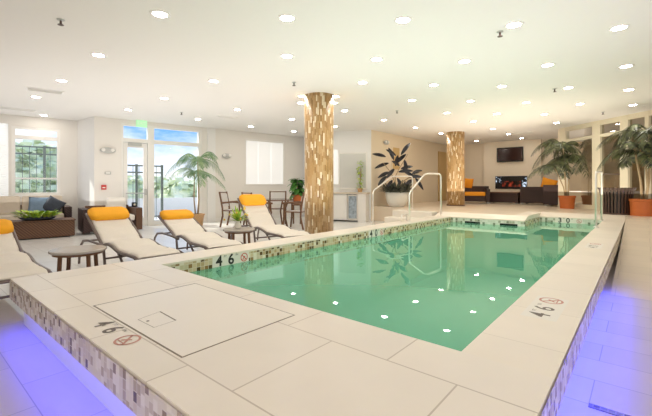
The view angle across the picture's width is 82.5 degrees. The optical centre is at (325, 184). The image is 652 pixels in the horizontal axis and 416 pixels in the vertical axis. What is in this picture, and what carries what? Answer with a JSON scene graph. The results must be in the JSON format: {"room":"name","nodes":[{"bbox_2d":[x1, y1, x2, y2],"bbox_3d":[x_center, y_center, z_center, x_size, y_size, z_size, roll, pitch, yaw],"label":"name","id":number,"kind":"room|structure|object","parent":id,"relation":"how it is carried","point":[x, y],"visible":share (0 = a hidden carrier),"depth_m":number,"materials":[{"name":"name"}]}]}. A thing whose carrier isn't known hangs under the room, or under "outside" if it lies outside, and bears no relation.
{"room":"indoor swimming pool","nodes":[
{"label":"indoor swimming pool","id":0,"kind":"room"},
{"bbox_2d":[0,114,76,226],"bbox_3d":[-8.824,-0.295,8.065,5.760,2.790,0.200,0,0,-39],"label":"wall","id":1,"kind":"structure","parent":0,"point":[68,128],"depth_m":9.61,"materials":[{"name":"paint"}]},
{"bbox_2d":[0,123,7,195],"bbox_3d":[-8.182,-0.576,8.589,1.300,1.809,0.102,0,0,-39],"label":"window","id":2,"kind":"structure","parent":1,"relation":"in","point":[4,140],"depth_m":8.91,"materials":[{"name":"white"}]},
{"bbox_2d":[8,126,63,196],"bbox_3d":[-7.221,-0.571,9.287,1.083,1.719,0.180,0,0,-39],"label":"window","id":3,"kind":"structure","parent":1,"relation":"in","point":[14,136],"depth_m":9.26,"materials":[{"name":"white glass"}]},
{"bbox_2d":[77,117,93,226],"bbox_3d":[-6.195,-0.295,9.564,0.247,2.790,1.210,0,0,-39],"label":"wall","id":4,"kind":"structure","parent":0,"point":[85,127],"depth_m":9.49,"materials":[{"name":"white paint"}]},
{"bbox_2d":[94,117,303,218],"bbox_3d":[-3.318,-0.290,11.267,6.363,2.800,0.201,0,0,-39],"label":"wall","id":5,"kind":"structure","parent":0,"point":[107,131],"depth_m":11.28,"materials":[{"name":"paint"}]},
{"bbox_2d":[100,147,115,152],"bbox_3d":[-5.459,-0.868,9.311,0.360,0.150,0.112,0,0,-39],"label":"emergency light","id":6,"kind":"object","parent":5,"relation":"attached to","point":[105,149],"visible":1,"depth_m":9.28,"materials":[{"name":"white plastic"}]},
{"bbox_2d":[121,123,201,225],"bbox_3d":[-4.494,-0.247,10.285,2.099,2.694,0.130,0,0,-39],"label":"window","id":7,"kind":"structure","parent":5,"relation":"in","point":[149,141],"depth_m":10.03,"materials":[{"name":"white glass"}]},
{"bbox_2d":[124,142,146,225],"bbox_3d":[-5.019,-0.008,9.807,0.562,2.196,0.124,0,0,-39],"label":"door","id":8,"kind":"structure","parent":7,"relation":"attached to","point":[126,145],"depth_m":9.91,"materials":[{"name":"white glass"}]},
{"bbox_2d":[207,128,215,221],"bbox_3d":[-3.404,-0.295,11.041,0.245,2.790,0.040,0,0,-39],"label":"trim","id":9,"kind":"structure","parent":5,"relation":"attached to","point":[211,132],"depth_m":11.02,"materials":[{"name":"white paint"}]},
{"bbox_2d":[222,153,230,157],"bbox_3d":[-3.016,-0.885,11.311,0.300,0.150,0.112,0,0,-39],"label":"emergency light","id":10,"kind":"object","parent":5,"relation":"attached to","point":[225,155],"visible":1,"depth_m":11.28,"materials":[{"name":"white plastic"}]},
{"bbox_2d":[203,213,302,222],"bbox_3d":[-3.268,1.050,11.168,6.310,0.100,0.016,0,0,-39],"label":"baseboard","id":11,"kind":"structure","parent":5,"relation":"attached to","point":[298,214],"depth_m":12.40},
{"bbox_2d":[245,138,285,184],"bbox_3d":[-2.007,-0.740,12.262,1.521,1.475,0.120,0,0,-39],"label":"window","id":12,"kind":"structure","parent":5,"relation":"in","point":[264,159],"depth_m":12.26,"materials":[{"name":"white"}]},
{"bbox_2d":[0,0,651,144],"bbox_3d":[1.484,-1.765,6.135,28.968,0.150,20.269,0,0,0],"label":"ceiling","id":13,"kind":"structure","parent":0,"point":[239,44],"depth_m":5.05,"materials":[{"name":"paint"}]},
{"bbox_2d":[0,107,35,111],"bbox_3d":[-6.893,-1.683,8.272,0.700,0.015,0.250,0,0,-39],"label":"ceiling vent","id":14,"kind":"object","parent":13,"relation":"in","point":[7,108],"visible":1,"depth_m":8.27,"materials":[{"name":"white metal"}]},
{"bbox_2d":[25,86,63,94],"bbox_3d":[-5.025,-1.683,6.653,0.550,0.015,0.280,0,0,-39],"label":"ceiling vent","id":15,"kind":"object","parent":13,"relation":"in","point":[26,87],"visible":1,"depth_m":6.62,"materials":[{"name":"white metal"}]},
{"bbox_2d":[57,18,64,25],"bbox_3d":[-2.711,-1.662,3.801,0.070,0.056,0.068,0,0,0],"label":"sprinkler","id":16,"kind":"object","parent":13,"relation":"attached to","point":[58,19],"visible":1,"depth_m":3.79,"materials":[{"name":"silver metal"}]},
{"bbox_2d":[54,79,68,82],"bbox_3d":[-4.278,-1.687,6.022,0.194,0.007,0.194,0,0,0],"label":"recessed light","id":17,"kind":"object","parent":13,"relation":"in","point":[58,80],"visible":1,"depth_m":6.00,"materials":[{"name":"white"}]},
{"bbox_2d":[90,52,106,57],"bbox_3d":[-2.958,-1.687,4.836,0.194,0.007,0.194,0,0,0],"label":"recessed light","id":18,"kind":"object","parent":13,"relation":"in","point":[95,54],"visible":1,"depth_m":4.84,"materials":[{"name":"white"}]},
{"bbox_2d":[136,120,146,127],"bbox_3d":[-4.829,-1.608,9.744,0.260,0.190,0.042,0,0,-39],"label":"exit sign","id":19,"kind":"object","parent":13,"relation":"hanging from","point":[139,123],"visible":0.98,"depth_m":9.72,"materials":[{"name":"green plastic"}]},
{"bbox_2d":[149,9,170,18],"bbox_3d":[-1.641,-1.687,3.676,0.194,0.007,0.194,0,0,0],"label":"recessed light","id":20,"kind":"object","parent":13,"relation":"in","point":[156,13],"visible":1,"depth_m":3.67,"materials":[{"name":"white"}]},
{"bbox_2d":[207,79,219,82],"bbox_3d":[-1.825,-1.687,6.045,0.194,0.007,0.194,0,0,0],"label":"recessed light","id":21,"kind":"object","parent":13,"relation":"in","point":[209,80],"visible":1,"depth_m":6.05,"materials":[{"name":"white"}]},
{"bbox_2d":[215,115,237,118],"bbox_3d":[-2.463,-1.683,9.218,0.500,0.015,0.200,0,0,-39],"label":"ceiling vent","id":22,"kind":"object","parent":13,"relation":"in","point":[222,116],"visible":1,"depth_m":9.21,"materials":[{"name":"white metal"}]},
{"bbox_2d":[277,14,296,22],"bbox_3d":[-0.395,-1.687,3.765,0.194,0.007,0.194,0,0,0],"label":"recessed light","id":23,"kind":"object","parent":13,"relation":"in","point":[287,18],"visible":1,"depth_m":3.76,"materials":[{"name":"white"}]},
{"bbox_2d":[280,53,293,58],"bbox_3d":[-0.511,-1.687,4.873,0.194,0.007,0.194,0,0,0],"label":"recessed light","id":24,"kind":"object","parent":13,"relation":"in","point":[285,55],"visible":1,"depth_m":4.87,"materials":[{"name":"white"}]},
{"bbox_2d":[357,81,368,83],"bbox_3d":[0.605,-1.687,6.128,0.194,0.007,0.194,0,0,0],"label":"recessed light","id":25,"kind":"object","parent":13,"relation":"in","point":[358,82],"visible":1,"depth_m":6.11,"materials":[{"name":"white"}]},
{"bbox_2d":[369,57,383,61],"bbox_3d":[0.681,-1.687,4.997,0.194,0.007,0.194,0,0,0],"label":"recessed light","id":26,"kind":"object","parent":13,"relation":"in","point":[373,59],"visible":1,"depth_m":4.99,"materials":[{"name":"white"}]},
{"bbox_2d":[393,16,412,23],"bbox_3d":[0.789,-1.687,3.810,0.194,0.007,0.194,0,0,0],"label":"recessed light","id":27,"kind":"object","parent":13,"relation":"in","point":[401,19],"visible":1,"depth_m":3.79,"materials":[{"name":"white"}]},
{"bbox_2d":[428,83,439,86],"bbox_3d":[1.822,-1.687,6.287,0.194,0.007,0.194,0,0,0],"label":"recessed light","id":28,"kind":"object","parent":13,"relation":"in","point":[434,84],"visible":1,"depth_m":6.29,"materials":[{"name":"white"}]},
{"bbox_2d":[457,59,471,63],"bbox_3d":[1.892,-1.687,5.082,0.194,0.007,0.194,0,0,0],"label":"recessed light","id":29,"kind":"object","parent":13,"relation":"in","point":[463,61],"visible":1,"depth_m":5.07,"materials":[{"name":"white"}]},
{"bbox_2d":[497,30,503,37],"bbox_3d":[1.916,-1.662,4.096,0.070,0.056,0.068,0,0,0],"label":"sprinkler","id":30,"kind":"object","parent":13,"relation":"attached to","point":[499,31],"visible":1,"depth_m":4.08,"materials":[{"name":"silver metal"}]},
{"bbox_2d":[504,21,523,28],"bbox_3d":[1.983,-1.687,3.924,0.194,0.007,0.194,0,0,0],"label":"recessed light","id":31,"kind":"object","parent":13,"relation":"in","point":[515,24],"visible":1,"depth_m":3.91,"materials":[{"name":"white"}]},
{"bbox_2d":[540,63,555,66],"bbox_3d":[3.121,-1.687,5.239,0.194,0.007,0.194,0,0,0],"label":"recessed light","id":32,"kind":"object","parent":13,"relation":"in","point":[545,64],"visible":1,"depth_m":5.24,"materials":[{"name":"white"}]},
{"bbox_2d":[608,24,630,31],"bbox_3d":[3.150,-1.687,3.999,0.194,0.007,0.194,0,0,0],"label":"recessed light","id":33,"kind":"object","parent":13,"relation":"in","point":[620,27],"visible":1,"depth_m":3.98,"materials":[{"name":"white"}]},
{"bbox_2d":[617,64,633,68],"bbox_3d":[4.271,-1.687,5.296,0.194,0.007,0.194,0,0,0],"label":"recessed light","id":34,"kind":"object","parent":13,"relation":"in","point":[627,65],"visible":1,"depth_m":5.29,"materials":[{"name":"white"}]},
{"bbox_2d":[0,215,651,415],"bbox_3d":[1.764,1.150,4.403,27.000,0.100,27.000,0,0,40],"label":"floor","id":35,"kind":"structure","parent":0,"point":[612,370],"depth_m":2.36,"materials":[{"name":"tile"}]},
{"bbox_2d":[0,219,51,298],"bbox_3d":[-3.274,0.740,3.667,2.040,0.707,0.572,0,0,41],"label":"chaise lounge","id":36,"kind":"object","parent":35,"relation":"on","point":[15,262],"visible":0.93,"depth_m":3.52,"materials":[{"name":"fabric"}]},
{"bbox_2d":[0,219,13,233],"bbox_3d":[-3.735,0.470,4.067,0.260,0.167,0.470,0,0,41],"label":"pillow","id":37,"kind":"object","parent":36,"relation":"on","point":[6,226],"depth_m":4.15,"materials":[{"name":"orange fabric"}]},
{"bbox_2d":[0,195,71,219],"bbox_3d":[-7.457,0.669,8.441,2.740,0.822,0.810,0,0,-39],"label":"sofa","id":38,"kind":"object","parent":35,"relation":"on","point":[8,204],"visible":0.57,"depth_m":8.72,"materials":[{"name":"fabric"}]},
{"bbox_2d":[0,214,20,219],"bbox_3d":[-7.363,0.755,8.343,0.800,0.150,0.500,0,0,-39],"label":"seat cushion","id":39,"kind":"object","parent":38,"relation":"on","point":[2,216],"depth_m":8.31,"materials":[{"name":"beige fabric"}]},
{"bbox_2d":[0,196,20,214],"bbox_3d":[-7.547,0.480,8.568,0.790,0.444,0.200,0,0,-39],"label":"cushion","id":40,"kind":"object","parent":38,"relation":"on","point":[8,204],"depth_m":8.63,"materials":[{"name":"beige fabric"}]},
{"bbox_2d":[28,197,48,212],"bbox_3d":[-6.860,0.480,8.897,0.430,0.399,0.224,0,0,-31],"label":"throw pillow","id":41,"kind":"object","parent":38,"relation":"on","point":[35,203],"visible":0.78,"depth_m":8.83,"materials":[{"name":"blue fabric"}]},
{"bbox_2d":[22,195,61,213],"bbox_3d":[-6.920,0.480,9.081,0.790,0.444,0.200,0,0,-39],"label":"cushion","id":42,"kind":"object","parent":38,"relation":"on","point":[25,199],"depth_m":8.85,"materials":[{"name":"beige fabric"}]},
{"bbox_2d":[21,212,63,217],"bbox_3d":[-6.737,0.755,8.856,0.800,0.150,0.500,0,0,-39],"label":"seat cushion","id":43,"kind":"object","parent":38,"relation":"on","point":[61,213],"depth_m":8.86,"materials":[{"name":"beige fabric"}]},
{"bbox_2d":[43,195,65,211],"bbox_3d":[-6.608,0.500,9.000,0.522,0.500,0.220,0,0,-14],"label":"throw pillow","id":44,"kind":"object","parent":38,"relation":"on","point":[52,203],"visible":0.86,"depth_m":8.97,"materials":[{"name":"grey fabric"}]},
{"bbox_2d":[11,217,75,238],"bbox_3d":[-5.966,0.915,7.851,1.085,0.370,0.650,0,0,-39],"label":"coffee table","id":45,"kind":"object","parent":35,"relation":"on","point":[55,227],"visible":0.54,"depth_m":7.64,"materials":[{"name":"brown wicker"}]},
{"bbox_2d":[10,209,61,220],"bbox_3d":[-6.009,0.616,7.724,0.898,0.229,0.559,0,0,-39],"label":"planter","id":46,"kind":"object","parent":45,"relation":"on","point":[33,215],"visible":1,"depth_m":7.68,"materials":[{"name":"green plant"}]},
{"bbox_2d":[48,245,106,271],"bbox_3d":[-2.650,0.892,3.984,0.524,0.424,0.524,0,0,-17],"label":"side table","id":47,"kind":"object","parent":35,"relation":"on","point":[68,252],"visible":0.84,"depth_m":3.88,"materials":[{"name":"brown wood"}]},
{"bbox_2d":[78,197,141,232],"bbox_3d":[-5.146,0.682,8.873,1.200,0.756,0.950,0,0,-39],"label":"armchair","id":48,"kind":"object","parent":35,"relation":"on","point":[135,213],"visible":0.56,"depth_m":8.84,"materials":[{"name":"wicker"}]},
{"bbox_2d":[105,197,125,207],"bbox_3d":[-5.171,0.525,9.156,0.440,0.442,0.216,0,0,-39],"label":"cushion","id":49,"kind":"object","parent":48,"relation":"on","point":[110,201],"depth_m":9.09,"materials":[{"name":"white fabric"}]},
{"bbox_2d":[78,206,183,264],"bbox_3d":[-2.506,0.699,4.672,2.040,0.789,0.572,0,0,43],"label":"chaise lounge","id":50,"kind":"object","parent":35,"relation":"on","point":[113,227],"visible":0.91,"depth_m":4.76,"materials":[{"name":"fabric"}]},
{"bbox_2d":[87,206,129,220],"bbox_3d":[-2.988,0.394,5.122,0.255,0.180,0.470,0,0,43],"label":"pillow","id":51,"kind":"object","parent":50,"relation":"on","point":[118,213],"depth_m":5.05,"materials":[{"name":"orange fabric"}]},
{"bbox_2d":[164,152,225,225],"bbox_3d":[-3.385,0.100,9.970,1.583,1.999,1.278,0,0,-40],"label":"potted palm","id":52,"kind":"object","parent":35,"relation":"on","point":[199,217],"visible":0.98,"depth_m":10.00,"materials":[{"name":"plant"}]},
{"bbox_2d":[193,213,204,225],"bbox_3d":[-3.502,0.940,10.100,0.410,0.320,0.410,0,0,0],"label":"pot","id":53,"kind":"object","parent":52,"relation":"on","point":[199,217],"depth_m":9.98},
{"bbox_2d":[154,209,243,251],"bbox_3d":[-1.892,0.744,5.354,0.572,0.698,2.040,0,0,-41],"label":"chaise lounge","id":54,"kind":"object","parent":35,"relation":"on","point":[181,223],"visible":0.92,"depth_m":5.41,"materials":[{"name":"fabric"}]},
{"bbox_2d":[159,209,193,219],"bbox_3d":[-2.362,0.473,5.895,0.470,0.155,0.263,0,0,-41],"label":"pillow","id":55,"kind":"object","parent":54,"relation":"on","point":[181,214],"depth_m":5.82,"materials":[{"name":"orange fabric"}]},
{"bbox_2d":[219,192,247,226],"bbox_3d":[-2.465,0.640,9.904,0.628,0.930,0.516,0,0,8],"label":"patio chair","id":56,"kind":"object","parent":35,"relation":"on","point":[224,200],"visible":0.69,"depth_m":9.77,"materials":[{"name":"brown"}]},
{"bbox_2d":[223,227,254,243],"bbox_3d":[-1.357,0.892,5.802,0.490,0.424,0.490,0,0,-29],"label":"side table","id":57,"kind":"object","parent":35,"relation":"on","point":[243,230],"visible":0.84,"depth_m":5.68,"materials":[{"name":"brown wood"}]},
{"bbox_2d":[223,206,247,228],"bbox_3d":[-1.399,0.500,5.771,0.365,0.359,0.447,0,0,7],"label":"flower vase","id":58,"kind":"object","parent":57,"relation":"on","point":[237,216],"visible":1,"depth_m":5.76,"materials":[{"name":"green plant"}]},
{"bbox_2d":[241,192,272,224],"bbox_3d":[-1.723,0.640,9.280,0.628,0.930,0.516,0,0,-41],"label":"patio chair","id":59,"kind":"object","parent":35,"relation":"on","point":[270,203],"visible":0.17,"depth_m":9.25,"materials":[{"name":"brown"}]},
{"bbox_2d":[231,194,310,241],"bbox_3d":[-0.996,0.632,6.358,0.572,0.922,2.040,0,0,-35],"label":"chaise lounge","id":60,"kind":"object","parent":35,"relation":"on","point":[260,217],"visible":0.91,"depth_m":6.57,"materials":[{"name":"fabric"}]},
{"bbox_2d":[239,194,265,205],"bbox_3d":[-1.349,0.274,6.862,0.470,0.206,0.238,0,0,-35],"label":"pillow","id":61,"kind":"object","parent":60,"relation":"on","point":[244,199],"depth_m":6.79,"materials":[{"name":"orange fabric"}]},
{"bbox_2d":[268,191,285,223],"bbox_3d":[-1.398,0.640,10.730,0.516,0.930,0.628,0,0,-5],"label":"patio chair","id":62,"kind":"object","parent":35,"relation":"on","point":[271,195],"visible":0.43,"depth_m":10.97,"materials":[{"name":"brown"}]},
{"bbox_2d":[266,199,293,225],"bbox_3d":[-1.310,0.740,9.750,0.940,0.730,0.940,0,0,-23],"label":"dining table","id":63,"kind":"object","parent":35,"relation":"on","point":[268,200],"visible":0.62,"depth_m":9.64,"materials":[{"name":"brown wood"}]},
{"bbox_2d":[282,192,303,229],"bbox_3d":[-0.734,0.640,9.440,0.628,0.930,0.516,0,0,20],"label":"patio chair","id":64,"kind":"object","parent":35,"relation":"on","point":[301,203],"visible":0.69,"depth_m":9.25,"materials":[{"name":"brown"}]},
{"bbox_2d":[288,178,303,223],"bbox_3d":[-0.817,0.448,10.591,0.579,1.303,0.538,0,0,0],"label":"leafy plant","id":65,"kind":"object","parent":35,"relation":"on","point":[296,188],"visible":0.91,"depth_m":10.49,"materials":[{"name":"green plant"}]},
{"bbox_2d":[10,212,625,415],"bbox_3d":[1.985,1.305,5.479,3.554,1.290,9.674,0,0,40],"label":"swimming pool","id":66,"kind":"object","parent":35,"relation":"on","point":[448,313],"visible":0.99,"depth_m":2.20,"materials":[{"name":"tile"}]},
{"bbox_2d":[94,283,293,357],"bbox_3d":[-0.801,0.739,2.195,1.060,0.003,0.685,0,0,40],"label":"access hatch","id":67,"kind":"object","parent":66,"relation":"on","point":[186,320],"visible":1,"depth_m":2.10,"materials":[{"name":"tile"}]},
{"bbox_2d":[407,173,441,221],"bbox_3d":[2.141,0.231,8.079,0.120,1.018,1.533,0,0,41],"label":"handrail","id":68,"kind":"object","parent":66,"relation":"on","point":[423,175],"visible":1,"depth_m":8.16,"materials":[{"name":"metal"}]},
{"bbox_2d":[593,171,603,227],"bbox_3d":[5.176,0.230,7.050,0.090,1.021,1.522,0,0,40],"label":"handrail","id":69,"kind":"object","parent":66,"relation":"on","point":[596,172],"visible":1,"depth_m":6.51,"materials":[{"name":"metal"}]},
{"bbox_2d":[304,92,333,233],"bbox_3d":[-0.133,-0.295,7.050,0.562,2.790,0.562,0,0,0],"label":"column","id":70,"kind":"structure","parent":35,"relation":"on","point":[318,106],"depth_m":6.82,"materials":[{"name":"tile"}]},
{"bbox_2d":[334,192,369,221],"bbox_3d":[0.542,0.660,11.396,1.556,0.880,0.500,0,0,19],"label":"base cabinet","id":71,"kind":"object","parent":35,"relation":"on","point":[340,198],"visible":0.49,"depth_m":11.16,"materials":[{"name":"paint"}]},
{"bbox_2d":[334,192,369,193],"bbox_3d":[0.542,0.245,11.396,1.556,0.050,0.500,0,0,19],"label":"countertop","id":72,"kind":"structure","parent":71,"relation":"on","point":[334,192],"depth_m":11.07,"materials":[{"name":"beige stone"}]},
{"bbox_2d":[356,161,363,191],"bbox_3d":[1.021,-0.262,11.309,0.286,0.963,0.278,0,0,28],"label":"plant","id":73,"kind":"object","parent":72,"relation":"on","point":[360,167],"visible":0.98,"depth_m":11.28,"materials":[{"name":"green plant"}]},
{"bbox_2d":[347,194,357,220],"bbox_3d":[0.853,0.685,11.277,0.310,0.790,0.468,0,0,19],"label":"fridge","id":74,"kind":"object","parent":35,"relation":"on","point":[352,199],"visible":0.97,"depth_m":11.11,"materials":[{"name":"glass"}]},
{"bbox_2d":[372,176,412,224],"bbox_3d":[1.755,0.419,9.836,0.197,1.362,1.993,0,0,43],"label":"handrail","id":75,"kind":"object","parent":35,"relation":"on","point":[391,176],"visible":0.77,"depth_m":9.30,"materials":[{"name":"metal"}]},
{"bbox_2d":[380,210,436,223],"bbox_3d":[1.992,0.879,9.158,1.080,0.441,1.150,0,0,40],"label":"steps","id":76,"kind":"structure","parent":35,"relation":"on","point":[396,214],"depth_m":9.25,"materials":[{"name":"beige tile"}]},
{"bbox_2d":[588,403,629,415],"bbox_3d":[1.598,1.098,1.615,0.750,0.004,0.040,0,0,40],"label":"floor drain","id":77,"kind":"object","parent":35,"relation":"on","point":[603,409],"visible":1,"depth_m":1.81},
{"bbox_2d":[334,130,370,220],"bbox_3d":[0.597,-0.295,11.752,1.732,2.790,0.171,0,0,19],"label":"wall","id":78,"kind":"structure","parent":0,"point":[359,140],"depth_m":11.54,"materials":[{"name":"white paint"}]},
{"bbox_2d":[334,150,338,184],"bbox_3d":[0.281,-0.556,11.754,0.269,1.110,0.030,0,0,19],"label":"window","id":79,"kind":"structure","parent":78,"relation":"in","point":[336,152],"depth_m":11.74,"materials":[{"name":"white"}]},
{"bbox_2d":[339,152,366,188],"bbox_3d":[0.831,-0.442,11.568,0.914,1.149,0.030,0,0,19],"label":"wall mirror","id":80,"kind":"object","parent":78,"relation":"attached to","point":[348,161],"visible":1,"depth_m":11.58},
{"bbox_2d":[385,192,408,206],"bbox_3d":[2.157,0.440,11.300,0.700,0.440,0.700,0,0,0],"label":"pot","id":81,"kind":"object","parent":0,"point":[394,199],"depth_m":11.03,"materials":[{"name":"white ceramic"}]},
{"bbox_2d":[371,130,446,220],"bbox_3d":[3.399,-0.295,13.890,0.150,2.790,6.410,0,0,40],"label":"wall","id":82,"kind":"structure","parent":0,"point":[422,155],"depth_m":13.34,"materials":[{"name":"beige paint"}]},
{"bbox_2d":[392,146,399,170],"bbox_3d":[2.354,-0.885,12.517,0.029,0.813,0.535,0,0,40],"label":"wall panel","id":83,"kind":"object","parent":82,"relation":"attached to","point":[396,150],"visible":0.61,"depth_m":12.48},
{"bbox_2d":[438,151,446,200],"bbox_3d":[4.919,-0.355,15.513,0.072,2.030,1.028,0,0,40],"label":"door","id":84,"kind":"structure","parent":82,"relation":"in","point":[442,156],"depth_m":15.46,"materials":[{"name":"wood"}]},
{"bbox_2d":[465,138,557,185],"bbox_3d":[10.079,-0.295,12.137,12.310,2.790,0.151,0,0,40],"label":"wall","id":85,"kind":"structure","parent":0,"point":[473,152],"depth_m":15.30,"materials":[{"name":"beige paint"}]},
{"bbox_2d":[497,147,522,161],"bbox_3d":[7.057,-1.165,14.268,0.936,0.554,0.104,0,0,40],"label":"television","id":86,"kind":"object","parent":85,"relation":"attached to","point":[509,154],"visible":1,"depth_m":14.21,"materials":[{"name":"black plastic"}]},
{"bbox_2d":[495,176,526,188],"bbox_3d":[7.096,-0.097,14.278,1.126,0.493,0.034,0,0,40],"label":"fireplace","id":87,"kind":"object","parent":85,"relation":"attached to","point":[501,182],"visible":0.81,"depth_m":14.28,"materials":[{"name":"black metal"}]},
{"bbox_2d":[483,139,541,191],"bbox_3d":[7.171,-0.515,14.371,2.033,2.350,0.200,0,0,40],"label":"wall panel","id":88,"kind":"object","parent":85,"relation":"attached to","point":[492,168],"depth_m":14.28,"materials":[{"name":"beige paint"}]},
{"bbox_2d":[374,201,651,300],"bbox_3d":[6.190,0.880,8.321,11.310,0.440,11.300,0,0,40],"label":"floor","id":89,"kind":"structure","parent":0,"point":[633,272],"depth_m":6.26,"materials":[{"name":"tile"}]},
{"bbox_2d":[373,143,422,206],"bbox_3d":[2.189,-0.311,11.296,1.281,1.942,1.197,0,0,37],"label":"rubber plant","id":90,"kind":"object","parent":89,"relation":"on","point":[397,195],"visible":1,"depth_m":11.21,"materials":[{"name":"green plant"}]},
{"bbox_2d":[446,131,464,205],"bbox_3d":[4.170,-0.515,11.970,0.562,2.350,0.562,0,0,0],"label":"column","id":91,"kind":"structure","parent":89,"relation":"on","point":[455,139],"depth_m":11.73,"materials":[{"name":"tile"}]},
{"bbox_2d":[465,186,489,203],"bbox_3d":[5.429,0.350,13.600,1.000,0.620,0.800,0,0,20],"label":"lounge sofa","id":92,"kind":"object","parent":89,"relation":"on","point":[476,193],"visible":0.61,"depth_m":13.27,"materials":[{"name":"wicker"}]},
{"bbox_2d":[465,178,473,187],"bbox_3d":[5.306,-0.056,13.950,0.436,0.434,0.148,0,0,19],"label":"throw pillow","id":93,"kind":"object","parent":92,"relation":"on","point":[468,182],"visible":0.77,"depth_m":13.88,"materials":[{"name":"orange fabric"}]},
{"bbox_2d":[465,192,484,195],"bbox_3d":[5.407,0.320,13.539,0.700,0.140,0.670,0,0,20],"label":"seat cushion","id":94,"kind":"object","parent":92,"relation":"on","point":[466,193],"depth_m":13.23,"materials":[{"name":"orange fabric"}]},
{"bbox_2d":[489,192,519,203],"bbox_3d":[6.406,0.455,13.350,1.040,0.410,0.580,0,0,40],"label":"table","id":95,"kind":"object","parent":89,"relation":"on","point":[503,197],"visible":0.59,"depth_m":13.08,"materials":[{"name":"wicker"}]},
{"bbox_2d":[520,187,542,203],"bbox_3d":[7.266,0.360,12.750,0.950,0.600,0.800,0,0,40],"label":"lounge sofa","id":96,"kind":"object","parent":89,"relation":"on","point":[527,194],"visible":0.55,"depth_m":12.52,"materials":[{"name":"wicker"}]},
{"bbox_2d":[543,185,557,205],"bbox_3d":[7.265,0.330,11.700,0.700,0.660,0.600,0,0,-44],"label":"lounge sofa","id":97,"kind":"object","parent":89,"relation":"on","point":[550,192],"visible":0.46,"depth_m":11.52,"materials":[{"name":"wicker"}]},
{"bbox_2d":[540,177,557,186],"bbox_3d":[7.476,0.003,12.500,0.575,0.567,0.177,0,0,42],"label":"throw pillow","id":98,"kind":"object","parent":97,"relation":"on","point":[545,181],"visible":0.52,"depth_m":12.44,"materials":[{"name":"orange fabric"}]},
{"bbox_2d":[527,139,589,208],"bbox_3d":[6.487,-0.338,10.409,1.520,1.996,1.481,0,0,37],"label":"potted palm","id":99,"kind":"object","parent":89,"relation":"on","point":[562,161],"visible":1,"depth_m":10.28,"materials":[{"name":"plant"}]},
{"bbox_2d":[558,195,575,208],"bbox_3d":[6.770,0.480,10.450,0.430,0.360,0.430,0,0,0],"label":"pot","id":100,"kind":"object","parent":99,"relation":"on","point":[565,201],"depth_m":10.30,"materials":[{"name":"ceramic"}]},
{"bbox_2d":[598,188,636,214],"bbox_3d":[6.638,0.360,8.500,0.730,0.600,0.730,0,0,0],"label":"trash can","id":101,"kind":"object","parent":89,"relation":"on","point":[614,203],"visible":0.84,"depth_m":8.28,"materials":[{"name":"black plastic"}]},
{"bbox_2d":[596,124,651,216],"bbox_3d":[6.703,-0.341,7.924,1.205,2.001,1.474,0,0,-27],"label":"potted palm","id":102,"kind":"object","parent":89,"relation":"on","point":[638,207],"visible":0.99,"depth_m":7.90,"materials":[{"name":"plant"}]},
{"bbox_2d":[629,199,651,216],"bbox_3d":[6.849,0.480,8.000,0.530,0.360,0.530,0,0,0],"label":"pot","id":103,"kind":"object","parent":102,"relation":"on","point":[638,207],"depth_m":7.85,"materials":[{"name":"ceramic"}]},
{"bbox_2d":[558,129,558,206],"bbox_3d":[7.757,-0.295,11.297,1.450,2.790,0.120,0,0,-7],"label":"wall","id":104,"kind":"structure","parent":0,"point":[558,129],"depth_m":11.25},
{"bbox_2d":[559,110,651,209],"bbox_3d":[7.468,-0.295,7.700,0.121,2.790,6.950,0,0,-7],"label":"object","id":105,"kind":"structure","parent":104,"relation":"in","point":[589,136],"depth_m":9.74,"materials":[{"name":"beige paint"}]},
{"label":"outside","id":106,"kind":"structure","parent":0,"visible":0},
{"bbox_3d":[-18.629,1.180,25.917,28.000,0.080,39.750,0,0,-39],"label":"ground","id":107,"kind":"structure","parent":106,"visible":0},
{"bbox_2d":[0,143,46,192],"bbox_3d":[-13.424,-0.347,16.011,2.427,2.979,2.405,0,0,0],"label":"tree","id":108,"kind":"object","parent":107,"relation":"on","point":[18,157],"visible":0.45,"depth_m":15.83,"materials":[{"name":"green plant"}]},
{"bbox_2d":[3,145,56,192],"bbox_3d":[-8.469,0.013,10.294,2.388,2.254,0.060,0,0,-39],"label":"metal fence","id":109,"kind":"object","parent":107,"relation":"on","point":[44,154],"visible":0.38,"depth_m":10.57,"materials":[{"name":"black metal"}]},
{"bbox_2d":[15,139,55,191],"bbox_3d":[-15.309,-0.613,19.481,3.273,3.510,3.380,0,0,0],"label":"tree","id":110,"kind":"object","parent":107,"relation":"on","point":[50,159],"visible":0.2,"depth_m":19.18,"materials":[{"name":"green plant"}]},
{"bbox_2d":[128,175,155,198],"bbox_3d":[-9.411,0.419,18.017,2.227,1.804,2.278,0,0,0],"label":"shrub","id":111,"kind":"object","parent":107,"relation":"on","point":[131,183],"visible":0.26,"depth_m":17.57,"materials":[{"name":"green plant"}]},
{"bbox_2d":[128,164,162,218],"bbox_3d":[-5.583,0.264,10.963,1.484,1.752,0.060,0,0,-39],"label":"metal fence","id":112,"kind":"object","parent":107,"relation":"on","point":[136,172],"visible":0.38,"depth_m":11.31,"materials":[{"name":"black metal"}]},
{"bbox_2d":[154,176,168,197],"bbox_3d":[-10.031,0.388,21.563,2.758,1.909,2.768,0,0,39],"label":"shrub","id":113,"kind":"object","parent":107,"relation":"on","point":[158,177],"visible":0.1,"depth_m":20.94,"materials":[{"name":"green plant"}]},
{"bbox_2d":[128,197,196,215],"bbox_3d":[-4.281,0.810,15.098,8.500,0.660,0.151,0,0,-39],"label":"wall","id":114,"kind":"structure","parent":107,"relation":"on","point":[187,203],"depth_m":13.81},
{"bbox_2d":[155,177,196,197],"bbox_3d":[-7.094,0.549,18.044,2.221,1.851,2.311,0,0,0],"label":"shrub","id":115,"kind":"object","parent":107,"relation":"on","point":[174,189],"visible":0.51,"depth_m":17.41,"materials":[{"name":"green plant"}]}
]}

